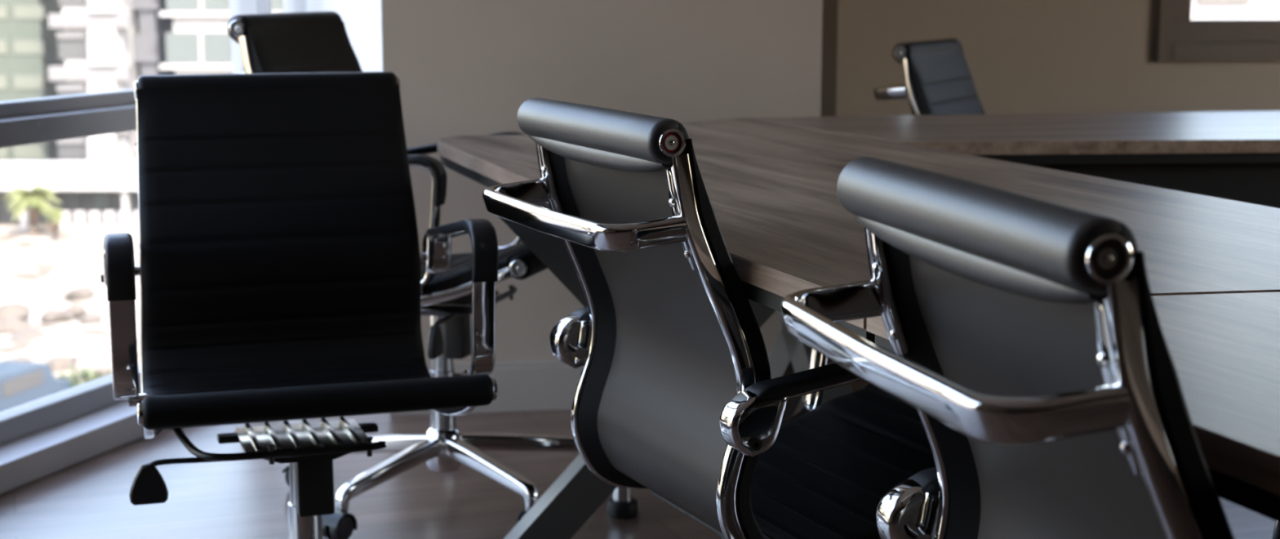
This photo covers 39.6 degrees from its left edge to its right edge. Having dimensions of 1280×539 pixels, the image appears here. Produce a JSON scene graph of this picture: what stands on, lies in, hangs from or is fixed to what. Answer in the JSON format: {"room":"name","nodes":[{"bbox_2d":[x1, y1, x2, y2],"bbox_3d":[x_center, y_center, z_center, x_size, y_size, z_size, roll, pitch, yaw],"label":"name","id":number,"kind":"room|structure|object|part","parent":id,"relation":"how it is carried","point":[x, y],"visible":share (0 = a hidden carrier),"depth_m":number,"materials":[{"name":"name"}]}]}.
{"room":"office","nodes":[
{"label":"office","id":0,"kind":"room"},
{"bbox_2d":[306,0,383,71],"bbox_3d":[-0.820,-1.185,5.329,0.401,2.750,2.300,0,9,0],"label":"wall","id":1,"kind":"structure","parent":0,"point":[362,19],"depth_m":4.42,"materials":[{"name":"white paint"}]},
{"bbox_2d":[0,399,156,493],"bbox_3d":[-1.618,0.511,3.272,0.240,0.063,3.980,3,10,19],"label":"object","id":2,"kind":"structure","parent":1,"relation":"attached to","point":[24,460],"depth_m":3.95,"materials":[{"name":"grey metal"}]},
{"bbox_2d":[382,0,822,364],"bbox_3d":[-0.083,-1.185,5.327,1.069,2.750,2.303,0,9,0],"label":"wall","id":3,"kind":"structure","parent":0,"point":[461,67],"depth_m":4.35,"materials":[{"name":"paint"}]},
{"bbox_2d":[390,353,803,415],"bbox_3d":[-0.083,0.286,4.470,1.083,0.122,0.018,-1,9,-8],"label":"baseboard","id":4,"kind":"structure","parent":3,"relation":"attached to","point":[526,385],"depth_m":4.43,"materials":[{"name":"beige paint"}]},
{"bbox_2d":[0,379,1275,538],"bbox_3d":[0.830,0.922,1.404,10.740,0.150,12.125,0,9,0],"label":"floor","id":5,"kind":"structure","parent":0,"point":[89,498],"depth_m":3.69,"materials":[{"name":"brown wood"}]},
{"bbox_2d":[100,71,497,538],"bbox_3d":[-0.545,0.148,2.890,0.728,0.902,0.783,-3,10,-17],"label":"office chair","id":6,"kind":"object","parent":5,"relation":"on","point":[278,270],"visible":1,"depth_m":3.00,"materials":[{"name":"black leather"}]},
{"bbox_3d":[-0.811,0.066,2.812,0.063,0.257,0.430,-3,7,-17],"label":"armrest","id":7,"kind":"part","parent":6,"relation":"part of","materials":[{"name":"silver metal"}]},
{"bbox_3d":[-0.782,0.010,2.793,0.027,0.521,0.592,-2,10,-14],"label":"rail","id":8,"kind":"part","parent":6,"relation":"part of","materials":[{"name":"silver metal"}]},
{"bbox_3d":[-0.653,0.296,2.750,0.221,0.024,0.020,-4,10,-25],"label":"lever","id":9,"kind":"part","parent":6,"relation":"part of","materials":[{"name":"black plastic"}]},
{"bbox_3d":[-0.619,-0.046,3.056,0.482,0.533,0.152,-3,7,-17],"label":"backrest","id":10,"kind":"part","parent":6,"relation":"part of","materials":[{"name":"black leather"}]},
{"bbox_3d":[-0.533,0.203,2.819,0.502,0.109,0.431,-3,7,-17],"label":"seat","id":11,"kind":"part","parent":6,"relation":"part of","materials":[{"name":"black leather"}]},
{"bbox_3d":[-0.313,0.041,2.966,0.063,0.257,0.430,-3,7,-17],"label":"armrest","id":12,"kind":"part","parent":6,"relation":"part of","materials":[{"name":"silver metal"}]},
{"bbox_3d":[-0.332,-0.013,2.933,0.027,0.521,0.592,-3,10,-20],"label":"rail","id":13,"kind":"part","parent":6,"relation":"part of","materials":[{"name":"silver metal"}]},
{"bbox_2d":[226,10,578,538],"bbox_3d":[-0.456,-0.019,3.621,0.718,0.996,0.698,3,10,15],"label":"office chair","id":14,"kind":"object","parent":5,"relation":"on","point":[306,42],"visible":0.36,"depth_m":3.54,"materials":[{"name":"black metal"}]},
{"bbox_3d":[-0.638,-0.233,3.637,0.147,0.536,0.466,1,9,15],"label":"backrest","id":15,"kind":"part","parent":14,"relation":"part of","materials":[{"name":"black leather"}]},
{"bbox_3d":[-0.505,-0.175,3.369,0.563,0.528,0.026,3,10,18],"label":"rail","id":16,"kind":"part","parent":14,"relation":"part of","materials":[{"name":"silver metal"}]},
{"bbox_3d":[-0.572,0.376,3.716,0.293,0.086,0.032,2,10,15],"label":"leg","id":17,"kind":"part","parent":14,"relation":"part of","materials":[{"name":"silver metal"}]},
{"bbox_3d":[-0.499,0.407,3.529,0.032,0.086,0.293,6,11,33],"label":"leg","id":18,"kind":"part","parent":14,"relation":"part of","materials":[{"name":"silver metal"}]},
{"bbox_3d":[-0.547,-0.080,3.372,0.374,0.259,0.060,1,9,15],"label":"armrest","id":19,"kind":"part","parent":14,"relation":"part of","materials":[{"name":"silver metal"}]},
{"bbox_3d":[-0.371,0.095,3.475,0.019,0.024,0.213,1,9,7],"label":"lever","id":20,"kind":"part","parent":14,"relation":"part of","materials":[{"name":"silver plastic"}]},
{"bbox_3d":[-0.413,-0.158,3.852,0.374,0.259,0.060,1,9,15],"label":"armrest","id":21,"kind":"part","parent":14,"relation":"part of","materials":[{"name":"silver metal"}]},
{"bbox_3d":[-0.375,-0.008,3.600,0.417,0.110,0.485,1,9,15],"label":"seat","id":22,"kind":"part","parent":14,"relation":"part of","materials":[{"name":"black leather"}]},
{"bbox_3d":[-0.296,0.405,3.539,0.032,0.086,0.293,-7,12,-38],"label":"leg","id":23,"kind":"part","parent":14,"relation":"part of","materials":[{"name":"silver metal"}]},
{"bbox_3d":[-0.243,0.373,3.733,0.293,0.086,0.032,-4,10,-21],"label":"leg","id":24,"kind":"part","parent":14,"relation":"part of","materials":[{"name":"silver metal"}]},
{"bbox_2d":[482,97,935,538],"bbox_3d":[0.184,0.228,2.388,0.714,0.906,0.704,-4,10,-25],"label":"office chair","id":25,"kind":"object","parent":5,"relation":"on","point":[676,397],"visible":0.7,"depth_m":2.28,"materials":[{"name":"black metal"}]},
{"bbox_3d":[0.101,0.048,2.574,0.554,0.532,0.027,-5,10,-27],"label":"rail","id":26,"kind":"part","parent":25,"relation":"part of","materials":[{"name":"silver metal"}]},
{"bbox_3d":[0.014,0.081,2.284,0.147,0.536,0.466,-4,10,-25],"label":"backrest","id":27,"kind":"part","parent":25,"relation":"part of","materials":[{"name":"black leather"}]},
{"bbox_3d":[0.088,0.141,2.610,0.456,0.259,0.060,-4,10,-25],"label":"armrest","id":28,"kind":"part","parent":25,"relation":"part of","materials":[{"name":"silver metal"}]},
{"bbox_3d":[0.293,0.115,2.165,0.554,0.532,0.027,-4,10,-22],"label":"rail","id":29,"kind":"part","parent":25,"relation":"part of","materials":[{"name":"silver metal"}]},
{"bbox_3d":[0.258,0.281,2.431,0.417,0.110,0.485,-4,10,-25],"label":"seat","id":30,"kind":"part","parent":25,"relation":"part of","materials":[{"name":"black leather"}]},
{"bbox_3d":[0.300,0.214,2.158,0.456,0.259,0.060,-4,10,-25],"label":"armrest","id":31,"kind":"part","parent":25,"relation":"part of","materials":[{"name":"silver metal"}]},
{"bbox_2d":[437,111,1279,538],"bbox_3d":[1.393,0.310,2.473,3.614,0.765,4.498,0,9,0],"label":"conference table","id":32,"kind":"object","parent":5,"relation":"on","point":[1197,193],"visible":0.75,"depth_m":2.89,"materials":[{"name":"laminate"}]},
{"bbox_3d":[-0.035,0.138,3.518,0.040,0.661,0.040,0,9,0],"label":"support post","id":33,"kind":"part","parent":32,"relation":"part of","materials":[{"name":"silver metal"}]},
{"bbox_3d":[1.850,-0.045,3.769,2.509,0.380,0.018,-1,9,-5],"label":"modesty panel","id":34,"kind":"part","parent":32,"relation":"part of","materials":[{"name":"black wood"}]},
{"bbox_2d":[873,38,985,115],"bbox_3d":[1.011,-0.145,4.686,0.754,0.903,0.690,5,10,28],"label":"office chair","id":35,"kind":"object","parent":5,"relation":"on","point":[937,77],"visible":0.18,"depth_m":4.67,"materials":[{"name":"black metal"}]},
{"bbox_3d":[0.909,-0.259,4.481,0.554,0.532,0.027,5,11,30],"label":"rail","id":36,"kind":"part","parent":35,"relation":"part of","materials":[{"name":"silver metal"}]},
{"bbox_3d":[0.839,-0.321,4.771,0.147,0.536,0.466,5,10,28],"label":"backrest","id":37,"kind":"part","parent":35,"relation":"part of","materials":[{"name":"black leather"}]},
{"bbox_2d":[779,156,1279,538],"bbox_3d":[0.503,0.371,1.491,0.712,0.910,0.701,-2,10,-15],"label":"office chair","id":38,"kind":"object","parent":5,"relation":"on","point":[1032,356],"visible":0.96,"depth_m":1.33,"materials":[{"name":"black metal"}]},
{"bbox_3d":[0.458,0.188,1.688,0.554,0.532,0.027,-3,10,-17],"label":"rail","id":39,"kind":"part","parent":38,"relation":"part of","materials":[{"name":"silver metal"}]},
{"bbox_3d":[0.322,0.217,1.417,0.147,0.536,0.466,-2,10,-15],"label":"backrest","id":40,"kind":"part","parent":38,"relation":"part of","materials":[{"name":"black leather"}]},
{"bbox_3d":[0.449,0.280,1.726,0.456,0.259,0.060,-2,10,-15],"label":"armrest","id":41,"kind":"part","parent":38,"relation":"part of","materials":[{"name":"silver metal"}]},
{"bbox_3d":[0.574,0.259,1.252,0.554,0.532,0.027,-2,9,-12],"label":"rail","id":42,"kind":"part","parent":38,"relation":"part of","materials":[{"name":"silver metal"}]},
{"bbox_2d":[835,0,1279,115],"bbox_3d":[3.317,-1.261,5.795,6.600,2.750,0.200,-1,9,-7],"label":"wall","id":43,"kind":"structure","parent":0,"point":[1022,56],"depth_m":5.53,"materials":[{"name":"beige paint"}]},
{"bbox_2d":[820,0,838,116],"bbox_3d":[0.574,-1.188,5.348,0.055,2.750,0.012,-1,9,-7],"label":"trim","id":44,"kind":"structure","parent":43,"relation":"attached to","point":[830,7],"depth_m":5.43,"materials":[{"name":"brown wood"}]},
{"bbox_2d":[1154,0,1279,61],"bbox_3d":[2.234,-1.450,5.572,1.265,1.575,0.145,-1,9,-7],"label":"picture frame","id":45,"kind":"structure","parent":43,"relation":"in","point":[1179,37],"depth_m":5.58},
{"bbox_3d":[2.236,-1.448,5.560,1.151,1.461,0.070,-1,9,-7],"label":"sash","id":46,"kind":"part","parent":45,"relation":"part of","materials":[{"name":"brown"}]},
{"bbox_3d":[-2.690,-0.324,0.038,3.701,2.750,9.988,0,9,0],"label":"wall","id":47,"kind":"structure","parent":0,"visible":0},
{"bbox_2d":[0,0,306,445],"bbox_3d":[-1.603,-0.734,3.075,0.105,2.457,4.000,3,10,19],"label":"window","id":48,"kind":"structure","parent":47,"relation":"in","point":[23,122],"depth_m":4.03,"materials":[{"name":"silver metal"}]},
{"label":"outside","id":49,"kind":"structure","parent":0,"visible":0},
{"bbox_2d":[0,221,140,387],"bbox_3d":[0.000,-12.922,167.093,300.000,1.162,306.000,0,9,0],"label":"ground","id":50,"kind":"structure","parent":49,"point":[37,270],"depth_m":82.28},
{"bbox_2d":[0,302,31,320],"bbox_3d":[-26.632,1.905,75.198,1.617,0.944,2.055,0,9,0],"label":"boulder","id":51,"kind":"object","parent":50,"relation":"on","point":[13,309],"visible":0.69,"depth_m":74.79,"materials":[{"name":"beige stone"}]},
{"bbox_2d":[1,355,30,361],"bbox_3d":[-22.965,3.530,65.550,1.072,0.620,1.389,0,9,0],"label":"boulder","id":52,"kind":"object","parent":50,"relation":"on","point":[20,358],"visible":0.29,"depth_m":65.39,"materials":[{"name":"white stone"}]},
{"bbox_2d":[0,317,32,334],"bbox_3d":[-25.337,2.587,71.109,2.123,1.347,2.563,-4,10,-25],"label":"boulder","id":53,"kind":"object","parent":50,"relation":"on","point":[7,325],"visible":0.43,"depth_m":70.55,"materials":[{"name":"beige stone"}]},
{"bbox_2d":[2,328,48,343],"bbox_3d":[-23.744,2.917,68.915,1.688,1.095,1.992,-2,9,-12],"label":"boulder","id":54,"kind":"object","parent":50,"relation":"on","point":[24,335],"visible":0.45,"depth_m":68.56,"materials":[{"name":"beige stone"}]},
{"bbox_2d":[3,184,61,234],"bbox_3d":[-33.973,-3.206,99.818,3.188,3.020,3.304,0,9,0],"label":"palm tree","id":55,"kind":"object","parent":50,"relation":"on","point":[23,198],"visible":0.97,"depth_m":99.17,"materials":[{"name":"green plant"}]},
{"bbox_2d":[0,0,66,160],"bbox_3d":[-44.890,-22.216,115.887,18.814,30.172,18.100,0,9,0],"label":"building","id":56,"kind":"structure","parent":50,"relation":"on","point":[28,44],"depth_m":108.44,"materials":[{"name":"grey concrete"}]},
{"bbox_2d":[0,360,70,411],"bbox_3d":[-20.375,3.985,57.320,1.800,1.850,4.500,2,10,15],"label":"van","id":57,"kind":"object","parent":50,"relation":"on","point":[21,383],"visible":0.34,"depth_m":57.05,"materials":[{"name":"silver metal"}]},
{"bbox_2d":[44,208,65,239],"bbox_3d":[-32.261,-2.392,98.083,1.092,1.976,1.020,0,9,0],"label":"palm tree","id":58,"kind":"object","parent":50,"relation":"on","point":[54,216],"visible":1,"depth_m":97.83,"materials":[{"name":"green plant"}]},
{"bbox_2d":[40,308,74,323],"bbox_3d":[-24.479,2.030,74.583,1.285,0.748,1.551,0,9,0],"label":"boulder","id":59,"kind":"object","parent":50,"relation":"on","point":[51,315],"visible":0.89,"depth_m":74.19,"materials":[{"name":"beige stone"}]},
{"bbox_2d":[45,355,79,372],"bbox_3d":[-21.223,3.527,65.395,1.176,0.780,1.478,-3,10,-17],"label":"boulder","id":60,"kind":"object","parent":50,"relation":"on","point":[57,363],"visible":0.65,"depth_m":64.83,"materials":[{"name":"beige stone"}]},
{"bbox_2d":[60,210,71,230],"bbox_3d":[-32.690,-2.489,101.239,0.565,1.662,0.250,0,9,0],"label":"barrier panel","id":61,"kind":"object","parent":50,"relation":"on","point":[65,224],"visible":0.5,"depth_m":101.08,"materials":[{"name":"grey concrete"}]},
{"bbox_2d":[0,160,137,227],"bbox_3d":[-34.961,-3.954,103.711,29.130,4.466,4.000,0,9,0],"label":"building","id":62,"kind":"structure","parent":50,"relation":"on","point":[87,186],"depth_m":101.85,"materials":[{"name":"grey concrete"}]},
{"bbox_2d":[65,303,86,318],"bbox_3d":[-24.191,1.784,76.220,1.037,0.676,1.117,0,9,0],"label":"boulder","id":63,"kind":"object","parent":50,"relation":"on","point":[78,310],"visible":0.72,"depth_m":75.82,"materials":[{"name":"beige stone"}]},
{"bbox_2d":[63,285,95,301],"bbox_3d":[-25.241,1.144,80.084,1.278,0.758,1.477,0,9,0],"label":"boulder","id":64,"kind":"object","parent":50,"relation":"on","point":[78,293],"visible":0.96,"depth_m":79.63,"materials":[{"name":"beige stone"}]},
{"bbox_2d":[74,210,86,230],"bbox_3d":[-31.847,-2.489,101.239,0.567,1.662,0.250,0,9,0],"label":"barrier panel","id":65,"kind":"object","parent":50,"relation":"on","point":[79,215],"visible":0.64,"depth_m":101.08,"materials":[{"name":"grey concrete"}]},
{"bbox_2d":[57,364,111,387],"bbox_3d":[-18.948,3.831,60.653,2.891,1.080,2.282,0,9,0],"label":"bush","id":66,"kind":"object","parent":50,"relation":"on","point":[91,375],"visible":0.18,"depth_m":60.65,"materials":[{"name":"green plant"}]},
{"bbox_2d":[79,314,102,324],"bbox_3d":[-22.826,2.153,73.827,0.954,0.598,1.114,0,9,0],"label":"boulder","id":67,"kind":"object","parent":50,"relation":"on","point":[87,319],"visible":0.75,"depth_m":73.50,"materials":[{"name":"beige stone"}]},
{"bbox_2d":[78,328,107,335],"bbox_3d":[-21.669,2.752,70.261,1.302,0.800,1.500,-3,10,-17],"label":"boulder","id":68,"kind":"object","parent":50,"relation":"on","point":[98,331],"visible":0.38,"depth_m":69.93,"materials":[{"name":"white stone"}]},
{"bbox_2d":[88,210,101,230],"bbox_3d":[-31.004,-2.489,101.239,0.569,1.662,0.250,0,9,0],"label":"barrier panel","id":69,"kind":"object","parent":50,"relation":"on","point":[94,215],"visible":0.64,"depth_m":101.08,"materials":[{"name":"grey concrete"}]},
{"bbox_2d":[103,210,115,230],"bbox_3d":[-30.162,-2.489,101.239,0.572,1.662,0.250,0,9,0],"label":"barrier panel","id":70,"kind":"object","parent":50,"relation":"on","point":[108,215],"visible":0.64,"depth_m":101.08,"materials":[{"name":"grey concrete"}]},
{"bbox_2d":[48,0,175,160],"bbox_3d":[-31.774,-20.004,111.864,6.592,26.990,16.750,0,9,0],"label":"apartment block","id":71,"kind":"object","parent":50,"relation":"on","point":[104,45],"visible":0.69,"depth_m":105.31,"materials":[{"name":"grey concrete"}]},
{"bbox_2d":[56,136,86,142],"bbox_3d":[-33.870,-7.715,105.986,1.710,0.362,0.300,0,9,0],"label":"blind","id":72,"kind":"object","parent":71,"relation":"hanging from","point":[82,140],"depth_m":105.85,"materials":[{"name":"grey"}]},
{"bbox_2d":[56,84,86,90],"bbox_3d":[-33.710,-10.799,105.485,1.702,0.359,0.300,0,9,0],"label":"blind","id":73,"kind":"object","parent":71,"relation":"hanging from","point":[59,86],"depth_m":105.34,"materials":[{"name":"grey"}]},
{"bbox_2d":[56,31,86,37],"bbox_3d":[-33.552,-13.855,104.988,1.694,0.356,0.300,0,9,0],"label":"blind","id":74,"kind":"object","parent":71,"relation":"hanging from","point":[59,34],"depth_m":104.83,"materials":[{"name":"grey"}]},
{"bbox_2d":[118,210,130,230],"bbox_3d":[-29.319,-2.489,101.239,0.574,1.662,0.250,0,9,0],"label":"barrier panel","id":75,"kind":"object","parent":50,"relation":"on","point":[124,215],"visible":0.64,"depth_m":101.08,"materials":[{"name":"grey concrete"}]},
{"bbox_2d":[133,210,138,230],"bbox_3d":[-28.477,-2.489,101.239,0.576,1.662,0.250,0,9,0],"label":"barrier panel","id":76,"kind":"object","parent":50,"relation":"on","point":[135,212],"visible":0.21,"depth_m":101.06,"materials":[{"name":"grey concrete"}]},
{"bbox_2d":[159,0,283,74],"bbox_3d":[-23.787,-20.161,112.979,9.931,26.617,16.500,0,9,0],"label":"building","id":77,"kind":"structure","parent":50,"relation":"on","point":[199,42],"depth_m":106.06,"materials":[{"name":"grey concrete"}]},
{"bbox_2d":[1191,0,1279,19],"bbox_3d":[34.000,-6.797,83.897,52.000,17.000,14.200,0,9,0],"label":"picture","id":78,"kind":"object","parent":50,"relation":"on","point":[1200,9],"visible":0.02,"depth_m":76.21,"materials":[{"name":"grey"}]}
]}

